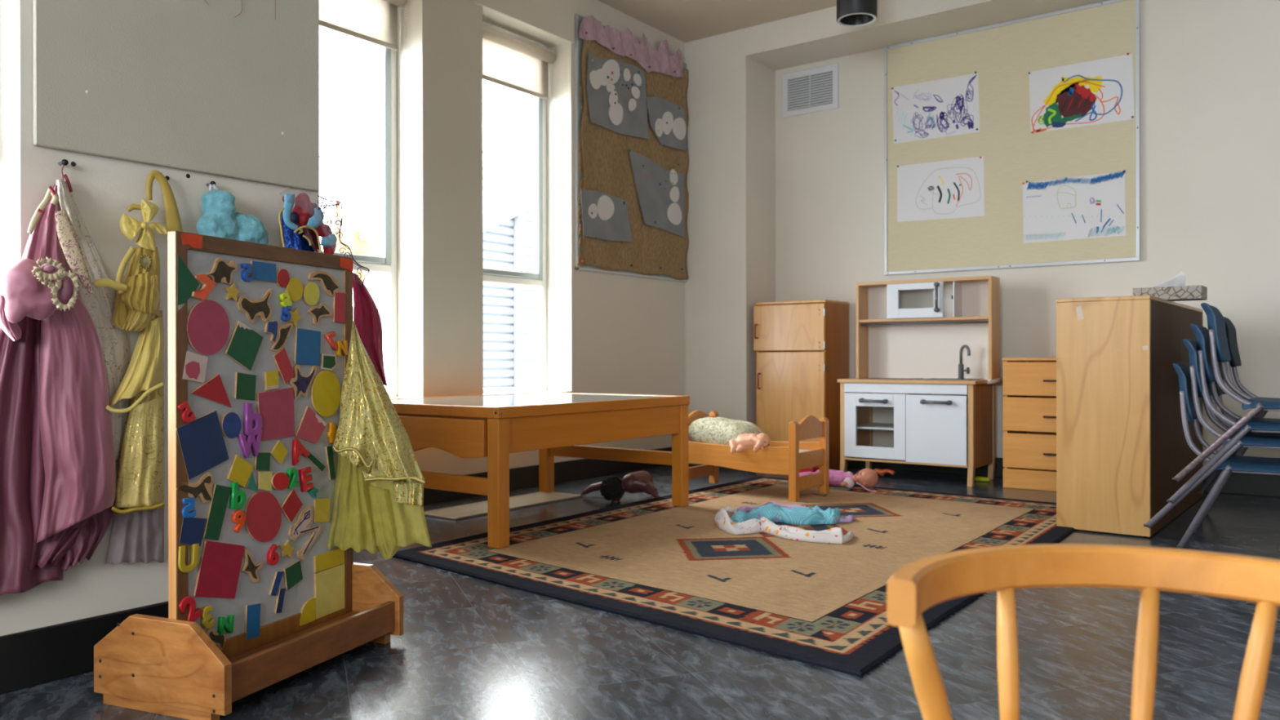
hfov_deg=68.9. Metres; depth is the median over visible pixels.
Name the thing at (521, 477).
baseboard
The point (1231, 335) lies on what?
chair
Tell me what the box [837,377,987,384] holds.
countertop
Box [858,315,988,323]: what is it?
shelf
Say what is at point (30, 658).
baseboard
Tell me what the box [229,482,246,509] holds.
magnet
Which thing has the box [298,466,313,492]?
magnet
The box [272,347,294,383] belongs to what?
magnet
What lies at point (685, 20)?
ceiling
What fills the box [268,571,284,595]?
magnet
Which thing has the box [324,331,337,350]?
magnet
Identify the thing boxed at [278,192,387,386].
costume
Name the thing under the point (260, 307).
magnet
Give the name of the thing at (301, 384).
magnet
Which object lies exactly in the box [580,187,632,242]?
picture
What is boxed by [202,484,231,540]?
magnet
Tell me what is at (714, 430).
pillow
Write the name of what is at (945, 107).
drawing
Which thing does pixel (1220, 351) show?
chair
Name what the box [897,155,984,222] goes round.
drawing
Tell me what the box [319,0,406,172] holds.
roller blind
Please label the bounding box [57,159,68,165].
wall hook
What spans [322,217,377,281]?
house
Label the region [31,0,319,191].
board
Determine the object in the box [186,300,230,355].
magnet
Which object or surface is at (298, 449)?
magnet
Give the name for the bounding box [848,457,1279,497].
baseboard
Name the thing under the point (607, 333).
wall
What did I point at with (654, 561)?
rug
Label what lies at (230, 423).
magnet
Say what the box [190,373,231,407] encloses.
magnet
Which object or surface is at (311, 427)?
magnet
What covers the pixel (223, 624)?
magnet
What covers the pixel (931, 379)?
sink
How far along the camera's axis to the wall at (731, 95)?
5.48 m
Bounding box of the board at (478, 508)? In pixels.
[424,491,582,520]
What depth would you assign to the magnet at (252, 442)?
1.79 m
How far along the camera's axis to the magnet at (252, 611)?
1.80 m
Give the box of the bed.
[688,410,829,502]
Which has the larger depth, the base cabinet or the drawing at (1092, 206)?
the drawing at (1092, 206)
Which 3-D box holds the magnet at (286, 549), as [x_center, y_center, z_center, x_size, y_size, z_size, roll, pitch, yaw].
[-0.714,0.383,1.887,0.006,0.040,0.044,0,0,21]
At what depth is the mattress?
4.23 m
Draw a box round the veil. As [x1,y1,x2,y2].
[317,195,369,286]
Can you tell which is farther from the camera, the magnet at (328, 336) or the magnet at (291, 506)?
the magnet at (328, 336)
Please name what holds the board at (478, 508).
on the floor
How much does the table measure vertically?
0.466 m
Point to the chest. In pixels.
(1028, 384)
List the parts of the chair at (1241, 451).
backrest, leg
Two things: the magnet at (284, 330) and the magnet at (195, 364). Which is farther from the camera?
the magnet at (284, 330)
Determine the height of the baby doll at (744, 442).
0.094 m
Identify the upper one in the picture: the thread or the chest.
the thread
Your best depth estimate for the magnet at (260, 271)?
1.82 m
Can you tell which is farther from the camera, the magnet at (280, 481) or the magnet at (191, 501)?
the magnet at (280, 481)
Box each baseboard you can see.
[0,600,168,694]
[422,446,671,504]
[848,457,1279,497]
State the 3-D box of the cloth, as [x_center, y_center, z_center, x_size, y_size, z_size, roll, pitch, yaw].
[-1.083,-0.073,1.861,0.020,0.554,0.134,0,0,36]
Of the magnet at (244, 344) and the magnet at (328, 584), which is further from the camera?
the magnet at (328, 584)
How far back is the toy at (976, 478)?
4.69 m
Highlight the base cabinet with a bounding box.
[1056,295,1203,537]
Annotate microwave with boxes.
[886,281,962,319]
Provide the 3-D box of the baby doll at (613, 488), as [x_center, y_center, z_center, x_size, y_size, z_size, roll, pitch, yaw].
[-0.088,0.554,4.037,0.335,0.129,0.356,0,0,-4]
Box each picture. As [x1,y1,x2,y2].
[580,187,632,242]
[586,52,648,139]
[628,149,684,237]
[646,97,687,151]
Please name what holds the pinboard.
attached to the wall at (1210, 69)
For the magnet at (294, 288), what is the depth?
1.91 m
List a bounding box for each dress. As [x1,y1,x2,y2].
[0,164,115,595]
[326,320,431,559]
[730,501,854,524]
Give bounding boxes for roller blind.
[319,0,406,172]
[482,23,556,200]
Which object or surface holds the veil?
hanging from the costume at (366, 319)
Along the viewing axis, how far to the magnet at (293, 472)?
1.90 m
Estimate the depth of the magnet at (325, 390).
1.99 m
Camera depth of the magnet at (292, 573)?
1.90 m
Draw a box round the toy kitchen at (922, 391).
[837,275,1002,486]
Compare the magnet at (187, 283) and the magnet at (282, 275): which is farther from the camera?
the magnet at (282, 275)
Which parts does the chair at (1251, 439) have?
leg, backrest, seat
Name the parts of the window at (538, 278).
sash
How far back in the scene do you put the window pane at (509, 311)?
7.94 m
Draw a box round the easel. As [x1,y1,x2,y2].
[93,231,404,719]
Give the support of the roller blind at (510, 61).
attached to the window at (538, 278)
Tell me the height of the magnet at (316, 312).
0.049 m
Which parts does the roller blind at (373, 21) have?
bead chain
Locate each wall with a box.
[0,0,319,635]
[389,0,685,475]
[684,27,775,441]
[775,0,1279,465]
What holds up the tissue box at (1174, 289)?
on the base cabinet
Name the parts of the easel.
foot panel, rail, rail, foot panel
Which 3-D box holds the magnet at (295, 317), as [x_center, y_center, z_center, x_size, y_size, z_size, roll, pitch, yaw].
[-0.706,-0.087,1.907,0.006,0.040,0.045,0,0,22]
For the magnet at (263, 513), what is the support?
attached to the easel
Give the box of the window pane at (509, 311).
[364,172,536,388]
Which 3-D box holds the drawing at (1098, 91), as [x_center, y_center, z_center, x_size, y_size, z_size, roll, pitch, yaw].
[2.176,-1.316,4.620,0.482,0.324,0.010,0,0,36]
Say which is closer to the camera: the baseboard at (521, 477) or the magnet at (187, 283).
the magnet at (187, 283)
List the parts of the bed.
headboard, rail, post, rail, post, rail, footboard, rail, rail, post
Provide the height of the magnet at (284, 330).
0.059 m
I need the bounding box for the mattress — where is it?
[799,448,811,452]
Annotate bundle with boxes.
[195,184,268,244]
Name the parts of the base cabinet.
panel, panel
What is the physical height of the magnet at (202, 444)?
0.120 m
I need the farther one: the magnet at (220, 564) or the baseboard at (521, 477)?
the baseboard at (521, 477)
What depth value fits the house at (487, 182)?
16.68 m
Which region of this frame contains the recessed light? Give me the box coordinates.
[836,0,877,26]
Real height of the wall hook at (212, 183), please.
0.012 m
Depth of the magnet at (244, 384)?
1.78 m
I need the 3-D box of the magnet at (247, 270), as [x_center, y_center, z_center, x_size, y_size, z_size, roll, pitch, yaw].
[-0.752,-0.168,1.786,0.009,0.035,0.022,0,0,22]
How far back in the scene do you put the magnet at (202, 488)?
1.69 m
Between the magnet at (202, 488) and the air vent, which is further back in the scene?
the air vent
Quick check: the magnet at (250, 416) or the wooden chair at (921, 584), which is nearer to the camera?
the wooden chair at (921, 584)
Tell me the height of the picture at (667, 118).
0.274 m
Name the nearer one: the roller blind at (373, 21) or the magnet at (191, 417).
the magnet at (191, 417)
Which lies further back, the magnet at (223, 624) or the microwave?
the microwave
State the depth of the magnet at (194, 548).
1.66 m
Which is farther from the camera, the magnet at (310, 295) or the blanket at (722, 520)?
the blanket at (722, 520)
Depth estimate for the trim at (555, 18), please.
4.57 m
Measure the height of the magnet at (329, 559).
0.037 m
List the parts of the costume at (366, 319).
gold trim, gold trim, gold trim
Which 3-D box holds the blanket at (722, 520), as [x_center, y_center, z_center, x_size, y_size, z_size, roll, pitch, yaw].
[0.433,0.566,3.348,0.329,0.072,0.747,0,0,-35]
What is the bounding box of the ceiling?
[597,0,836,42]
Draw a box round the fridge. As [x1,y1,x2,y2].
[753,299,848,470]
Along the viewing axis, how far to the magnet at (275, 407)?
1.86 m
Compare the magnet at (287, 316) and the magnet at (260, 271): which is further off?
the magnet at (287, 316)
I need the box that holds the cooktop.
[858,377,923,379]
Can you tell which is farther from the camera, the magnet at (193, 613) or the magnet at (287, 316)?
the magnet at (287, 316)
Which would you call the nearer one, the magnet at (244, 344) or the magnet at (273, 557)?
the magnet at (244, 344)
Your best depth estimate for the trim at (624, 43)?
5.14 m
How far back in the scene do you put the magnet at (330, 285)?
1.99 m
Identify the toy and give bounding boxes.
[874,468,894,475]
[974,476,990,481]
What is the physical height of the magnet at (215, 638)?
0.050 m
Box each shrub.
[319,96,379,231]
[482,112,533,190]
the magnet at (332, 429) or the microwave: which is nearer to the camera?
the magnet at (332, 429)
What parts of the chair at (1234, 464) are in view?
backrest, leg, leg, seat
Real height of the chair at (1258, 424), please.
0.645 m
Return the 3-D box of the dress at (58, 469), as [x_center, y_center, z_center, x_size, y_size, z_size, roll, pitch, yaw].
[-1.095,0.037,1.721,0.148,0.835,0.307,0,0,36]
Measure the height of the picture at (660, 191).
0.426 m
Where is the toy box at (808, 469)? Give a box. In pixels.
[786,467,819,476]
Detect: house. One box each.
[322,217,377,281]
[482,160,532,189]
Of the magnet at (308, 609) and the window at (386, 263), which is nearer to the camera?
the magnet at (308, 609)
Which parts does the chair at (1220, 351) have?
backrest, leg, leg, seat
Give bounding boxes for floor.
[0,463,1279,719]
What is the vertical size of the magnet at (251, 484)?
0.043 m
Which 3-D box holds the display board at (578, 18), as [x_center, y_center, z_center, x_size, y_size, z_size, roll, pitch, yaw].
[-0.019,-1.122,5.210,0.014,1.312,1.042,0,0,36]
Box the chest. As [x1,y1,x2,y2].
[1002,357,1056,491]
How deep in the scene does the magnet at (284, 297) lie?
1.88 m
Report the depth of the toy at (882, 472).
4.81 m
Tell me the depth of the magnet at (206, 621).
1.69 m
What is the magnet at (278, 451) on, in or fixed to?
attached to the easel
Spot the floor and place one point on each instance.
(469, 648)
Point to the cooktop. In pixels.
(859, 378)
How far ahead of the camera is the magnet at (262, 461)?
1.82 m
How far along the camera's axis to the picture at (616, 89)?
5.02 m
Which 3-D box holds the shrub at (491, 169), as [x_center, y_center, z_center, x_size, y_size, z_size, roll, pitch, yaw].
[-1.792,-0.873,11.888,0.421,4.564,1.444,0,0,36]
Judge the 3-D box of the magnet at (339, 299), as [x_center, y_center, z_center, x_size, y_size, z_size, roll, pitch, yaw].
[-0.656,-0.114,2.035,0.006,0.066,0.037,0,0,21]
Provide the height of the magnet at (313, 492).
0.021 m
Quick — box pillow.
[688,417,763,444]
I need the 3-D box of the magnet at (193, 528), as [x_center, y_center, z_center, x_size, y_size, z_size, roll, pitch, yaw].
[-0.800,0.307,1.668,0.006,0.059,0.060,0,0,22]
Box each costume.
[93,169,182,564]
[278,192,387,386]
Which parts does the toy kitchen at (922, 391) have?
post, leg, panel, leg, post, panel, hanging rail, handle, cupboard door, leg, post, panel, leg, post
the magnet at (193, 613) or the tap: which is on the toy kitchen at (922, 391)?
the tap
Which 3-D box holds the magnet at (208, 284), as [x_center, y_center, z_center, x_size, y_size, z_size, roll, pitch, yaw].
[-0.790,-0.132,1.688,0.010,0.048,0.052,0,0,21]
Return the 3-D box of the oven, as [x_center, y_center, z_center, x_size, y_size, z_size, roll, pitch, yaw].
[1.302,0.341,4.925,0.330,0.340,0.397,0,0,36]
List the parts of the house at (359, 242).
post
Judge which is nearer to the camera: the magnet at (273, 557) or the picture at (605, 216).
the magnet at (273, 557)
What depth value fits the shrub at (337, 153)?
8.76 m
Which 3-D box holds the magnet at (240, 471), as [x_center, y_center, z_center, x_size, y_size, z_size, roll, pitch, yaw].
[-0.759,0.211,1.773,0.006,0.064,0.064,0,0,21]
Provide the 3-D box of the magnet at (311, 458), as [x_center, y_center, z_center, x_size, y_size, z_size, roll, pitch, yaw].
[-0.685,0.211,1.962,0.006,0.050,0.064,0,0,21]
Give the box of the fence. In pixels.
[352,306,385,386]
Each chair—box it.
[886,543,1279,719]
[1143,338,1279,552]
[1166,324,1279,503]
[1172,302,1279,482]
[1172,363,1279,547]
[1191,361,1279,522]
[1196,316,1268,493]
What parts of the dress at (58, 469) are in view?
shoulder trim, red cord, shoulder trim, lace panel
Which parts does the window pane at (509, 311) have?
post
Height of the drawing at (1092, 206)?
0.320 m
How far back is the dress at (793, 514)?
3.46 m
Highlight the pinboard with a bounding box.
[884,0,1140,275]
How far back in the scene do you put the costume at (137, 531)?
1.89 m
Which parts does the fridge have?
handle, handle, freezer door, fridge door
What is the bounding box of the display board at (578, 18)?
[574,13,687,282]
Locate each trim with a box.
[466,0,573,44]
[578,15,684,77]
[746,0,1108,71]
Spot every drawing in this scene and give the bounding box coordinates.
[891,71,979,143]
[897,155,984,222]
[1022,169,1125,243]
[1028,53,1134,133]
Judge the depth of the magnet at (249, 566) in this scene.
1.79 m
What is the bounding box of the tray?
[227,600,394,702]
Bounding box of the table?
[390,391,689,549]
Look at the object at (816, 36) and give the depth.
5.02 m
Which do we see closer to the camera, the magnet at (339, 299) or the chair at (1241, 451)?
the magnet at (339, 299)
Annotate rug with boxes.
[392,475,1076,676]
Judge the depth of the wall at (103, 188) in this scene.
1.86 m
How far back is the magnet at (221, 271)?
1.73 m
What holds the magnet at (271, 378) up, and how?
attached to the easel
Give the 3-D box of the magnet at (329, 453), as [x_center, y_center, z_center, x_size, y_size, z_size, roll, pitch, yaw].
[-0.666,0.221,2.008,0.006,0.073,0.028,0,0,21]
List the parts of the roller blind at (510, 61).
head rail, bead chain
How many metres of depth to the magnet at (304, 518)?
1.93 m
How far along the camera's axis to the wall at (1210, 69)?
4.43 m
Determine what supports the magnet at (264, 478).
attached to the easel
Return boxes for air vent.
[782,62,838,117]
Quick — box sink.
[916,377,983,380]
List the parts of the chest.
drawer, drawer, drawer, handle, handle, handle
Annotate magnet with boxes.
[176,410,229,479]
[176,471,213,502]
[177,253,199,311]
[177,400,195,422]
[177,543,199,572]
[178,595,203,622]
[179,517,206,546]
[181,497,195,518]
[182,351,208,382]
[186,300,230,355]
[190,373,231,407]
[191,273,216,300]
[192,540,244,598]
[200,604,214,628]
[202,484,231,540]
[204,628,226,651]
[205,257,236,284]
[217,614,234,635]
[220,412,241,438]
[223,282,240,301]
[224,320,263,370]
[226,454,253,487]
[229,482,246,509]
[231,510,245,533]
[233,372,256,400]
[236,288,271,323]
[237,430,262,457]
[240,263,253,281]
[240,548,262,582]
[244,402,262,435]
[244,471,257,492]
[244,490,281,542]
[244,603,260,639]
[249,260,276,281]
[253,452,270,471]
[256,386,294,440]
[257,471,272,490]
[263,370,278,390]
[264,320,278,342]
[266,543,279,564]
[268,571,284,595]
[270,322,293,351]
[270,440,288,464]
[271,472,289,489]
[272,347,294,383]
[274,587,285,613]
[275,268,289,287]
[278,539,295,558]
[279,292,292,306]
[280,306,291,321]
[280,488,302,522]
[283,560,302,590]
[284,277,302,301]
[285,307,302,327]
[286,467,299,488]
[288,364,316,399]
[288,505,322,559]
[292,438,310,465]
[293,328,320,365]
[294,406,326,444]
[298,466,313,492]
[299,597,315,626]
[302,282,319,305]
[305,451,325,471]
[306,302,333,325]
[307,270,340,296]
[308,487,318,497]
[310,370,341,417]
[312,497,330,522]
[313,547,344,573]
[313,563,344,619]
[320,353,337,370]
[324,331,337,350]
[324,445,335,479]
[326,422,337,443]
[332,292,345,323]
[335,340,347,355]
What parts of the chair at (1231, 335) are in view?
leg, backrest, leg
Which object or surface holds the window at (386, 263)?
in the wall at (607, 333)
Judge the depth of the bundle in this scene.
2.02 m
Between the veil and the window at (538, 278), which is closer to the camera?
the veil
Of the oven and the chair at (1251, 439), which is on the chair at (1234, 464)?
the chair at (1251, 439)
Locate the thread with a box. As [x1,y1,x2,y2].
[204,0,275,20]
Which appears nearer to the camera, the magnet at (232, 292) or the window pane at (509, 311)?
the magnet at (232, 292)
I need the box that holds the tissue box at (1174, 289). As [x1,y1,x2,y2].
[1133,271,1207,301]
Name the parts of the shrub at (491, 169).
stem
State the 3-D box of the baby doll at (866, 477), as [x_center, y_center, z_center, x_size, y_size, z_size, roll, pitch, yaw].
[0.939,0.552,4.445,0.187,0.096,0.468,0,0,-39]
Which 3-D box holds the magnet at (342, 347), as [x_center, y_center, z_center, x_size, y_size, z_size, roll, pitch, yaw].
[-0.652,-0.026,2.040,0.009,0.034,0.032,0,0,22]
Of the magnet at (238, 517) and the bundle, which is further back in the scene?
the bundle
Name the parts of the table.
panel, drawer, leg, edge frame, leg, panel, leg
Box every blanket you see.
[714,506,853,544]
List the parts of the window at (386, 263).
sash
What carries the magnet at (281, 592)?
attached to the easel
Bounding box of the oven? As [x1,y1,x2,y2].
[844,392,906,461]
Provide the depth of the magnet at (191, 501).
1.66 m
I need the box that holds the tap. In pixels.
[957,344,970,379]
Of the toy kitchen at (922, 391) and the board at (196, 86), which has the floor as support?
the toy kitchen at (922, 391)
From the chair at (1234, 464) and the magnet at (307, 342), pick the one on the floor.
the chair at (1234, 464)
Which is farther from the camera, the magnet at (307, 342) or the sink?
the sink
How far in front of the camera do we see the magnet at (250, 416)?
1.79 m
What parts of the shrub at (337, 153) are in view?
stem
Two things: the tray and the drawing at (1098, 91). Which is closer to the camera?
the tray
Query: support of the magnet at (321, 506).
attached to the easel
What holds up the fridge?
on the floor
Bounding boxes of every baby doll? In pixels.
[580,471,659,502]
[728,432,770,453]
[799,468,878,491]
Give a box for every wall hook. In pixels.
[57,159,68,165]
[206,181,216,186]
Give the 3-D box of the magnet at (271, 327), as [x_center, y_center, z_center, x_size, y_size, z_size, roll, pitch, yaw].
[-0.730,-0.057,1.848,0.006,0.045,0.035,0,0,22]
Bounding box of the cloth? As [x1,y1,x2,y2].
[64,181,128,460]
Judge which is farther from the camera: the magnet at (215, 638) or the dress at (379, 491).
the dress at (379, 491)
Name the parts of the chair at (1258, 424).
backrest, leg, seat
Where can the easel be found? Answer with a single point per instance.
(171, 667)
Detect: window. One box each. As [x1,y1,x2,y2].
[321,45,397,396]
[483,23,546,393]

